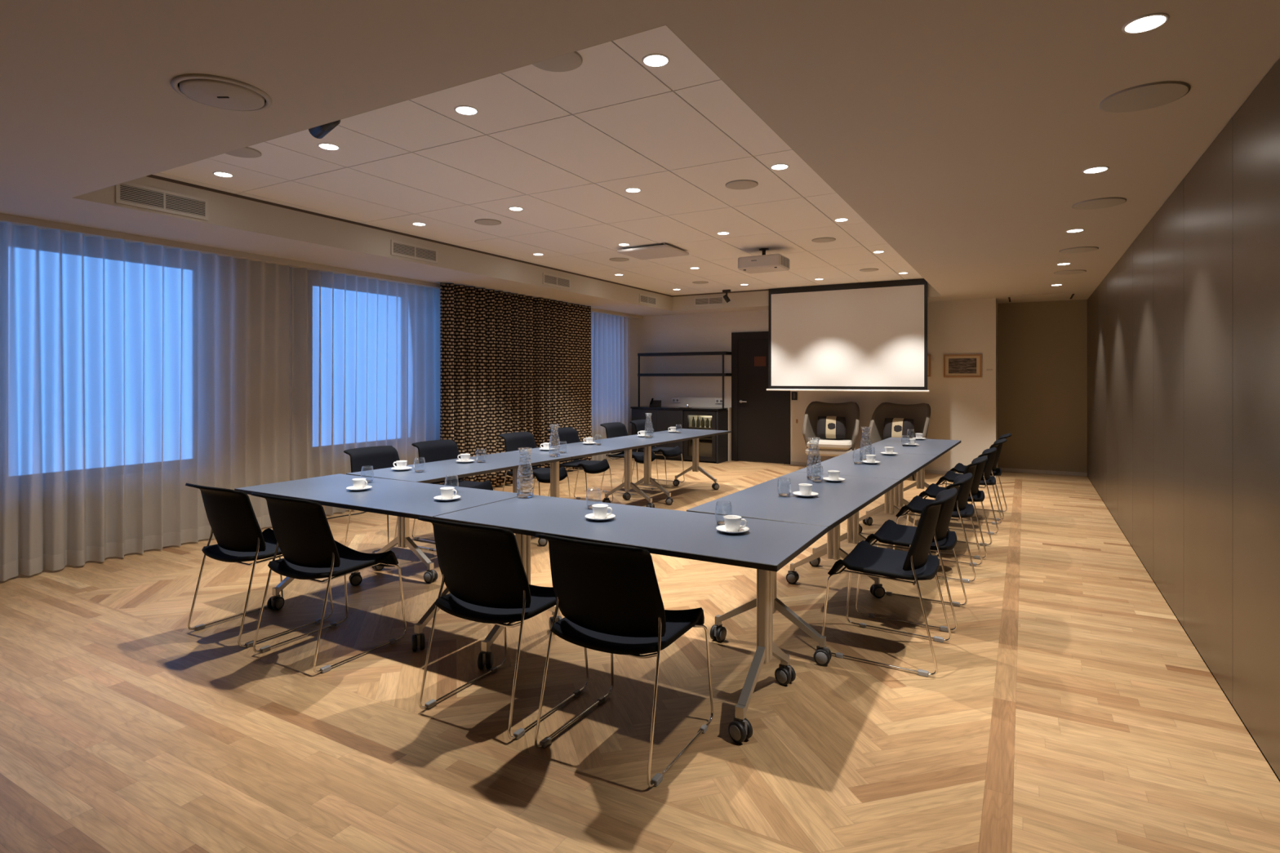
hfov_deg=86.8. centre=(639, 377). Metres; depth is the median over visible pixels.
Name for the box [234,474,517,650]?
conference table
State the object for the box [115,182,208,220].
ceiling vent
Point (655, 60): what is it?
recessed light
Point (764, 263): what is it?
ceiling projector
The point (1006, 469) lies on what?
baseboard
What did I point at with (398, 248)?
ceiling vent
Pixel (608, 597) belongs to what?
chair
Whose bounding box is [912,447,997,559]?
chair
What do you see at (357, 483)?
coffee cup
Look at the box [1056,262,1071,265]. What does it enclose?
recessed light
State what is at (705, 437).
shelf
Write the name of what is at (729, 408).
trim
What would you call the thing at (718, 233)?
recessed light
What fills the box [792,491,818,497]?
saucer
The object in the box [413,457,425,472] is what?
water glass
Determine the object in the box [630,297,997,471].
wall
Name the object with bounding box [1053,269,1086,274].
ceiling speaker
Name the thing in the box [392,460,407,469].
coffee cup
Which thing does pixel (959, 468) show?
chair
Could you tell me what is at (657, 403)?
desk phone
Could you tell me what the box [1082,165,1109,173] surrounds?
recessed light
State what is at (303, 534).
chair
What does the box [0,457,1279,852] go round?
floor
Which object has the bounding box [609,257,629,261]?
ceiling speaker
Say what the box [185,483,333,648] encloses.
chair
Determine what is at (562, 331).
patterned curtain
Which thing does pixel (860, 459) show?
glass carafe
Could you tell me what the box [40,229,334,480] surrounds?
wall
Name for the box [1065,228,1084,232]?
recessed light
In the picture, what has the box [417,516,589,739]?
chair
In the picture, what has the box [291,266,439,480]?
sheer curtain
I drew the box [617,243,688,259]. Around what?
ceiling panel
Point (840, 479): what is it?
saucer
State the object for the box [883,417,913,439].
throw cushion
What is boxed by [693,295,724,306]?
ceiling vent
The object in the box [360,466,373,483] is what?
water glass
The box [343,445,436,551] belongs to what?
chair
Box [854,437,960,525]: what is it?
conference table
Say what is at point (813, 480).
water glass
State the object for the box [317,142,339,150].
recessed light
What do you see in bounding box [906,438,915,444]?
coffee cup
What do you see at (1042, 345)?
wall
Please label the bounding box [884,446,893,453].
coffee cup
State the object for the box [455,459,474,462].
saucer
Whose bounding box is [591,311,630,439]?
sheer curtain
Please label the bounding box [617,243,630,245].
recessed light
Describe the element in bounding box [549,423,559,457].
glass carafe
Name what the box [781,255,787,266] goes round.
grille
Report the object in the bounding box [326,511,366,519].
power cable
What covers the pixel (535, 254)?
recessed light
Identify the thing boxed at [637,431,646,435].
coffee cup
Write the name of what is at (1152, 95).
ceiling speaker
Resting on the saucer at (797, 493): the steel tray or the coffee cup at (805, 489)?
the coffee cup at (805, 489)
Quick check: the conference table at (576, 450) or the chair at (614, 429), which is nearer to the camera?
the conference table at (576, 450)
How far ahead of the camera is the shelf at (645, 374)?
11.55 m
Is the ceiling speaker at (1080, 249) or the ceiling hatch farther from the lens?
the ceiling hatch
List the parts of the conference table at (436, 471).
leg, leg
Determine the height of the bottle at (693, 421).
0.165 m
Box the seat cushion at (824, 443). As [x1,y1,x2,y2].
[806,438,852,449]
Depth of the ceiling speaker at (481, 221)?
5.94 m
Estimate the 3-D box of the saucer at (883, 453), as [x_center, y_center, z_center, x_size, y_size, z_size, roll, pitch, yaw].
[2.194,0.671,5.961,0.145,0.017,0.145,0,0,30]
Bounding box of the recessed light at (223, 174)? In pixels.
[212,171,233,177]
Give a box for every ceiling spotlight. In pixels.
[308,120,340,138]
[722,288,730,302]
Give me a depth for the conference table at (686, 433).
7.96 m
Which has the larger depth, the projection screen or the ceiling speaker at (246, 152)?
the projection screen
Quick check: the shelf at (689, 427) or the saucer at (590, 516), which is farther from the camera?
the shelf at (689, 427)
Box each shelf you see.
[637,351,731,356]
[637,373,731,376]
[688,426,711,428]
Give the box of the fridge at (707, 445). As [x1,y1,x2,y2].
[684,409,715,462]
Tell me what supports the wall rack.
on the countertop
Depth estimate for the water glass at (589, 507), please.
3.50 m
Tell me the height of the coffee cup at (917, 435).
0.060 m
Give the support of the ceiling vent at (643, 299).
in the ceiling
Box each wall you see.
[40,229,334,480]
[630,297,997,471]
[997,299,1087,472]
[1087,57,1279,779]
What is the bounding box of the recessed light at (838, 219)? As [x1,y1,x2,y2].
[834,217,848,221]
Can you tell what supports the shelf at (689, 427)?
in the fridge at (707, 445)
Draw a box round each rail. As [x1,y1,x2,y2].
[0,213,642,319]
[435,281,580,305]
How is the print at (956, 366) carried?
attached to the framed picture at (954, 365)
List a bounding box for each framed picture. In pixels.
[943,354,982,377]
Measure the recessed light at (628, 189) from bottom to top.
0.004 m
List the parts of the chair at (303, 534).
backrest, seat, under seat frame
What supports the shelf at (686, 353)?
attached to the wall rack
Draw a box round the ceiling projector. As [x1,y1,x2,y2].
[737,248,789,273]
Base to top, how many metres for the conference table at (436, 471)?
0.720 m
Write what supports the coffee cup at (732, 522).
on the saucer at (722, 528)
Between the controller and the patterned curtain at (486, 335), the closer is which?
the patterned curtain at (486, 335)
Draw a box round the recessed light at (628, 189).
[624,187,641,192]
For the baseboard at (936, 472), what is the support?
attached to the wall at (964, 409)
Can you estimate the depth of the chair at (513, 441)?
6.90 m
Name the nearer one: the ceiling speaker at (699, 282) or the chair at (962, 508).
the chair at (962, 508)
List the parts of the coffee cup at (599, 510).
handle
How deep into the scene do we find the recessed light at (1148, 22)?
2.12 m
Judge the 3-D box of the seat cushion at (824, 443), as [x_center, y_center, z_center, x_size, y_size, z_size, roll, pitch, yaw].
[2.814,0.980,9.992,0.620,0.100,0.590,0,0,23]
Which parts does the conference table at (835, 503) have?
leg, leg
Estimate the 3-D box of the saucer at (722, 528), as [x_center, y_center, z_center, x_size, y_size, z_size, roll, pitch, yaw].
[0.407,0.671,2.977,0.145,0.017,0.145,0,0,30]
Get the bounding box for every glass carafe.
[516,447,533,498]
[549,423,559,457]
[644,413,653,438]
[806,437,821,479]
[859,426,871,461]
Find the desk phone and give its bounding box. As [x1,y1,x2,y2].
[649,398,661,407]
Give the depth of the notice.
11.16 m
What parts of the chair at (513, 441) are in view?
backrest, under seat frame, seat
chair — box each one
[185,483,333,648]
[250,492,406,673]
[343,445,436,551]
[411,439,493,542]
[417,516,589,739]
[497,431,570,498]
[534,533,713,786]
[546,426,613,502]
[600,422,658,495]
[630,419,684,487]
[822,487,957,676]
[855,472,973,631]
[893,455,987,582]
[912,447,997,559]
[934,438,1006,534]
[945,433,1011,520]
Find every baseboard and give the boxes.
[790,461,995,477]
[1000,467,1087,475]
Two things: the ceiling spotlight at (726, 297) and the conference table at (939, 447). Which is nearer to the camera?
the conference table at (939, 447)
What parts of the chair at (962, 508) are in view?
under seat frame, seat, backrest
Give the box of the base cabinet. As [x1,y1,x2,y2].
[631,408,684,461]
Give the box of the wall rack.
[637,351,731,408]
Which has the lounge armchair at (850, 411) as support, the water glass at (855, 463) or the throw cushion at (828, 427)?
the throw cushion at (828, 427)
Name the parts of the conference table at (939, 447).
leg, leg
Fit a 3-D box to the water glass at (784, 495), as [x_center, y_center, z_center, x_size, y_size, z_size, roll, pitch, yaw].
[0.828,0.627,3.883,0.082,0.104,0.082,0,0,30]
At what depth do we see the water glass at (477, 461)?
5.42 m
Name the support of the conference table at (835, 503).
on the floor
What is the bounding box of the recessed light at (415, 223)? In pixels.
[412,222,426,226]
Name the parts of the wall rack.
post, post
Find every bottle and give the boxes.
[691,417,695,426]
[696,417,699,426]
[701,417,704,426]
[705,417,709,427]
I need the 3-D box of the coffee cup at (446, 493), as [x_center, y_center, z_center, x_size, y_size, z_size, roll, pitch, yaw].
[-1.066,0.643,3.750,0.079,0.060,0.093,0,0,-33]
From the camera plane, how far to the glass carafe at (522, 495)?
3.83 m
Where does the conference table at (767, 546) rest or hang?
on the floor
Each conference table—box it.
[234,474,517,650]
[346,451,571,582]
[433,494,828,743]
[508,438,666,507]
[610,428,731,505]
[686,471,900,666]
[795,450,937,578]
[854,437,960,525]
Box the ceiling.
[0,0,1279,316]
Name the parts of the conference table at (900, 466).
leg, leg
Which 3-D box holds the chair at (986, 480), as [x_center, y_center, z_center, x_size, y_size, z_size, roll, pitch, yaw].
[3.100,0.984,6.347,0.600,0.832,0.506,0,0,32]
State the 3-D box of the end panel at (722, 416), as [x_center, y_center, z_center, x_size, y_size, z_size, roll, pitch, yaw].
[1.380,0.970,11.238,0.030,0.860,0.498,0,0,30]
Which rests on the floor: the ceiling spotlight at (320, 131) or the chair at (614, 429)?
the chair at (614, 429)
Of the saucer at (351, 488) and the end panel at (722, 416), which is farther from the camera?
the end panel at (722, 416)
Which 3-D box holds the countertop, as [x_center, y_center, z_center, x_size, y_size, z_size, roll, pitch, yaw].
[0.680,0.523,11.630,1.655,0.030,0.508,0,0,30]
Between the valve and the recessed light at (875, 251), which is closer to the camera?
the valve
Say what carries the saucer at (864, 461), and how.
on the conference table at (900, 466)
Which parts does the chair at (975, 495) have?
under seat frame, seat, backrest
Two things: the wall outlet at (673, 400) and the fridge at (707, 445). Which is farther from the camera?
the wall outlet at (673, 400)
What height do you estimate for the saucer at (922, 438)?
0.017 m
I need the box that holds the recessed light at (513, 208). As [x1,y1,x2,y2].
[508,206,523,210]
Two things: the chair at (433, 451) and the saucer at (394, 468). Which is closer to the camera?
the saucer at (394, 468)
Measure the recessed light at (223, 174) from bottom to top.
0.004 m
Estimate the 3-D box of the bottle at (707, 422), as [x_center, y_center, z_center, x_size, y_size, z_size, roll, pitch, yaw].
[1.125,0.745,11.275,0.060,0.165,0.060,0,0,30]
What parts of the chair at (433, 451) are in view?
backrest, seat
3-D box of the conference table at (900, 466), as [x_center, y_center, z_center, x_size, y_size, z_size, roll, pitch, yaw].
[1.860,1.040,5.407,0.735,0.720,1.660,0,0,32]
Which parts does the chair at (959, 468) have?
seat, backrest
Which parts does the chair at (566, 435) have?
backrest, under seat frame, seat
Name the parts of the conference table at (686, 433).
leg, leg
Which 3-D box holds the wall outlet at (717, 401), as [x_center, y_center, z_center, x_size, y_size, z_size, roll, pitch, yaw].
[1.353,0.400,11.534,0.150,0.080,0.014,0,0,30]
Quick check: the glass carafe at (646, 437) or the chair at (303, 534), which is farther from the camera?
the glass carafe at (646, 437)
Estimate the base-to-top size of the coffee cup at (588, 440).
0.060 m
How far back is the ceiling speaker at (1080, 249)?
5.87 m
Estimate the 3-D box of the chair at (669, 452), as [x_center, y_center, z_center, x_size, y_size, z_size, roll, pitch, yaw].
[0.212,0.984,8.947,0.600,0.832,0.506,0,0,32]
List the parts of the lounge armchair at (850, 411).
seat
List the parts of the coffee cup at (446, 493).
handle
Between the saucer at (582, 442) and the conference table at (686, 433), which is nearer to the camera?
the saucer at (582, 442)
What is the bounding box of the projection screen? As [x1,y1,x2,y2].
[766,278,929,391]
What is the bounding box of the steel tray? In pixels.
[679,404,691,408]
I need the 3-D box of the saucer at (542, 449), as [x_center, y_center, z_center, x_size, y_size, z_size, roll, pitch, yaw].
[-0.870,0.671,6.323,0.145,0.017,0.145,0,0,30]
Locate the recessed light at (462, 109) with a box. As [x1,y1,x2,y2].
[453,105,478,115]
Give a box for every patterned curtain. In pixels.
[440,282,533,487]
[533,297,591,471]
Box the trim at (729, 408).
[728,407,731,461]
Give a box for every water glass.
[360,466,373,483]
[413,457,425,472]
[475,448,486,462]
[586,488,601,509]
[715,500,732,524]
[777,477,791,497]
[810,465,823,482]
[853,450,863,464]
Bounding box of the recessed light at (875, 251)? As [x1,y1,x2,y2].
[872,250,884,253]
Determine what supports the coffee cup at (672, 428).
on the saucer
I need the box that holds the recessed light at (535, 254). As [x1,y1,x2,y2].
[533,253,543,255]
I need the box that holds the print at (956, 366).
[948,358,976,373]
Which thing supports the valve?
attached to the ceiling
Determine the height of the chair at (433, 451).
0.832 m
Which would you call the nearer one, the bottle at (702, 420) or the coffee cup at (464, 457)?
the coffee cup at (464, 457)
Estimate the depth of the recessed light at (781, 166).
4.39 m
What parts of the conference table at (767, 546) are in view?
leg, leg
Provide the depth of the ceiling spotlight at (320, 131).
3.44 m
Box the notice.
[754,356,765,366]
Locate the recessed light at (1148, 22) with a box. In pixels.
[1121,13,1169,33]
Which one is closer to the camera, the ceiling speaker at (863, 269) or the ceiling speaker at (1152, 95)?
the ceiling speaker at (1152, 95)
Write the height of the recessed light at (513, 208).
0.004 m
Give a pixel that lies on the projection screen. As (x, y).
(872, 336)
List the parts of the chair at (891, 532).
under seat frame, seat, backrest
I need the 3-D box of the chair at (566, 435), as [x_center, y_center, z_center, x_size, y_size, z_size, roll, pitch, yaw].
[-0.680,0.984,7.499,0.600,0.832,0.506,0,0,32]
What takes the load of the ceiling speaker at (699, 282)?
attached to the ceiling
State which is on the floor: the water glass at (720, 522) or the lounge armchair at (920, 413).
the lounge armchair at (920, 413)
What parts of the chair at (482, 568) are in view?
backrest, seat, under seat frame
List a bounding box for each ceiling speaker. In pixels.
[225,146,261,157]
[474,218,501,225]
[532,51,582,71]
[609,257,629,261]
[692,280,708,284]
[725,179,758,189]
[811,237,835,242]
[859,268,878,271]
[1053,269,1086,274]
[1058,246,1098,253]
[1071,196,1126,209]
[1099,80,1190,112]
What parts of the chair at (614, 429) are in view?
backrest, under seat frame, seat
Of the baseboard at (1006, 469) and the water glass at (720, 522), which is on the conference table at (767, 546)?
the water glass at (720, 522)
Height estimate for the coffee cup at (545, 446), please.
0.060 m
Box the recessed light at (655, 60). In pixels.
[641,53,670,66]
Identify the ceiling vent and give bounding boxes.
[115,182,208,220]
[391,239,437,263]
[542,272,570,288]
[639,293,656,306]
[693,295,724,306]
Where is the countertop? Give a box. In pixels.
[630,405,728,410]
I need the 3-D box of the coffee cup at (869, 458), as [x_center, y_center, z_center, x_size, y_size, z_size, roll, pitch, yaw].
[1.821,0.643,5.354,0.079,0.060,0.093,0,0,-36]
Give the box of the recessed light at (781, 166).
[769,163,789,169]
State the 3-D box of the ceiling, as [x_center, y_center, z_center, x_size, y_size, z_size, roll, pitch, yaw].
[-0.072,-1.294,5.507,7.306,0.359,13.700,0,0,30]
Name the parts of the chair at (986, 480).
under seat frame, seat, backrest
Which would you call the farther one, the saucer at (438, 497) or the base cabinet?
the base cabinet
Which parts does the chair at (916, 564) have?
under seat frame, seat, backrest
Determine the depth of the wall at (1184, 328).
3.22 m
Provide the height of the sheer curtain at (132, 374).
2.447 m
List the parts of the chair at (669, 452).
backrest, seat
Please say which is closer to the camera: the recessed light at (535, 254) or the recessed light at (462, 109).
the recessed light at (462, 109)
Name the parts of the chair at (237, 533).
backrest, seat, under seat frame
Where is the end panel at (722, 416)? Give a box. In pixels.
[715,409,728,463]
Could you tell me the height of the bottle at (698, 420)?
0.165 m
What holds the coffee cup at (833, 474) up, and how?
on the saucer at (840, 479)
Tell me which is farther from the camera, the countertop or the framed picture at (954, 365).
the countertop
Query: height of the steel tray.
0.060 m
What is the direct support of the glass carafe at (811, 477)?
on the conference table at (835, 503)
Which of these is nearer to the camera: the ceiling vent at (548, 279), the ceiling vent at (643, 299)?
the ceiling vent at (548, 279)
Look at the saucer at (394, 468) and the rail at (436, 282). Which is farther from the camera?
the rail at (436, 282)
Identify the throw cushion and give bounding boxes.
[817,416,845,438]
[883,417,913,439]
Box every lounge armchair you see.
[802,400,859,465]
[866,402,930,480]
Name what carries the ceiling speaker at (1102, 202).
attached to the ceiling
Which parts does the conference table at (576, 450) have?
leg, leg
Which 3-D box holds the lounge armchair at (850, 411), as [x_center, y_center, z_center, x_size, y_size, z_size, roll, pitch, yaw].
[2.848,0.883,10.073,0.799,1.043,0.766,0,0,23]
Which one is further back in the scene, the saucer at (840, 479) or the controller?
the controller
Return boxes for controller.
[791,391,797,399]
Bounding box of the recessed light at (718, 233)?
[716,231,729,235]
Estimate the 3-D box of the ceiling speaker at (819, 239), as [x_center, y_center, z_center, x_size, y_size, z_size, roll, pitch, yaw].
[1.827,-1.369,6.727,0.230,0.007,0.230,0,0,30]
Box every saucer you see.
[346,485,372,491]
[391,466,412,471]
[433,494,460,501]
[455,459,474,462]
[539,448,555,450]
[582,442,596,444]
[585,513,615,520]
[715,524,749,533]
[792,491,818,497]
[822,476,844,482]
[861,460,879,464]
[880,452,897,455]
[911,437,925,439]
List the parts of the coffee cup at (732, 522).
handle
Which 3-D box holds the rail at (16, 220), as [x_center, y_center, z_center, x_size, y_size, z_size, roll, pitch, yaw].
[-3.133,-1.089,6.806,0.140,0.047,12.630,0,0,30]
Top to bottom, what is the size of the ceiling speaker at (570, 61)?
0.007 m
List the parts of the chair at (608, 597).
backrest, seat, under seat frame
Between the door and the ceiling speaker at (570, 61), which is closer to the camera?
the ceiling speaker at (570, 61)
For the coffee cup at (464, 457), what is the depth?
5.39 m
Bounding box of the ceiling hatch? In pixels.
[1008,292,1074,302]
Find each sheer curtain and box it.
[0,222,289,581]
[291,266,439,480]
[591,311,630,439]
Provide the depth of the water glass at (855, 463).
5.31 m
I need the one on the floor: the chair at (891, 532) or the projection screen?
the chair at (891, 532)
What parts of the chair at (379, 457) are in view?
backrest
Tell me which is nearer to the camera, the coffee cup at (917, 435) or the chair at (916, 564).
the chair at (916, 564)
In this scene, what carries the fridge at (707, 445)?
on the floor
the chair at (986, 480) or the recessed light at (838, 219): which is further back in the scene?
the chair at (986, 480)
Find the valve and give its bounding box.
[170,73,271,111]
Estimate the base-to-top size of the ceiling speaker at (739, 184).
0.007 m
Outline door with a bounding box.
[731,331,790,464]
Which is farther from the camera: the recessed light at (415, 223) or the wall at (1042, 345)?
the wall at (1042, 345)
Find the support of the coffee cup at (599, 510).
on the saucer at (590, 516)
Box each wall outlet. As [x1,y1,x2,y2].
[671,398,679,402]
[715,398,722,403]
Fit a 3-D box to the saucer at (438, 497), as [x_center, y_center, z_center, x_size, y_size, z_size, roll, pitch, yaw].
[-1.070,0.671,3.756,0.145,0.017,0.145,0,0,30]
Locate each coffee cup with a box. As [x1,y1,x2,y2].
[351,478,367,488]
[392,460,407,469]
[440,487,457,499]
[457,453,470,461]
[540,443,551,449]
[582,437,593,443]
[591,503,612,519]
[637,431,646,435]
[667,426,676,431]
[723,515,746,532]
[798,483,812,495]
[827,470,839,479]
[865,454,875,462]
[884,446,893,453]
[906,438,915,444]
[915,433,923,438]
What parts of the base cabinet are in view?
cabinet door, cabinet door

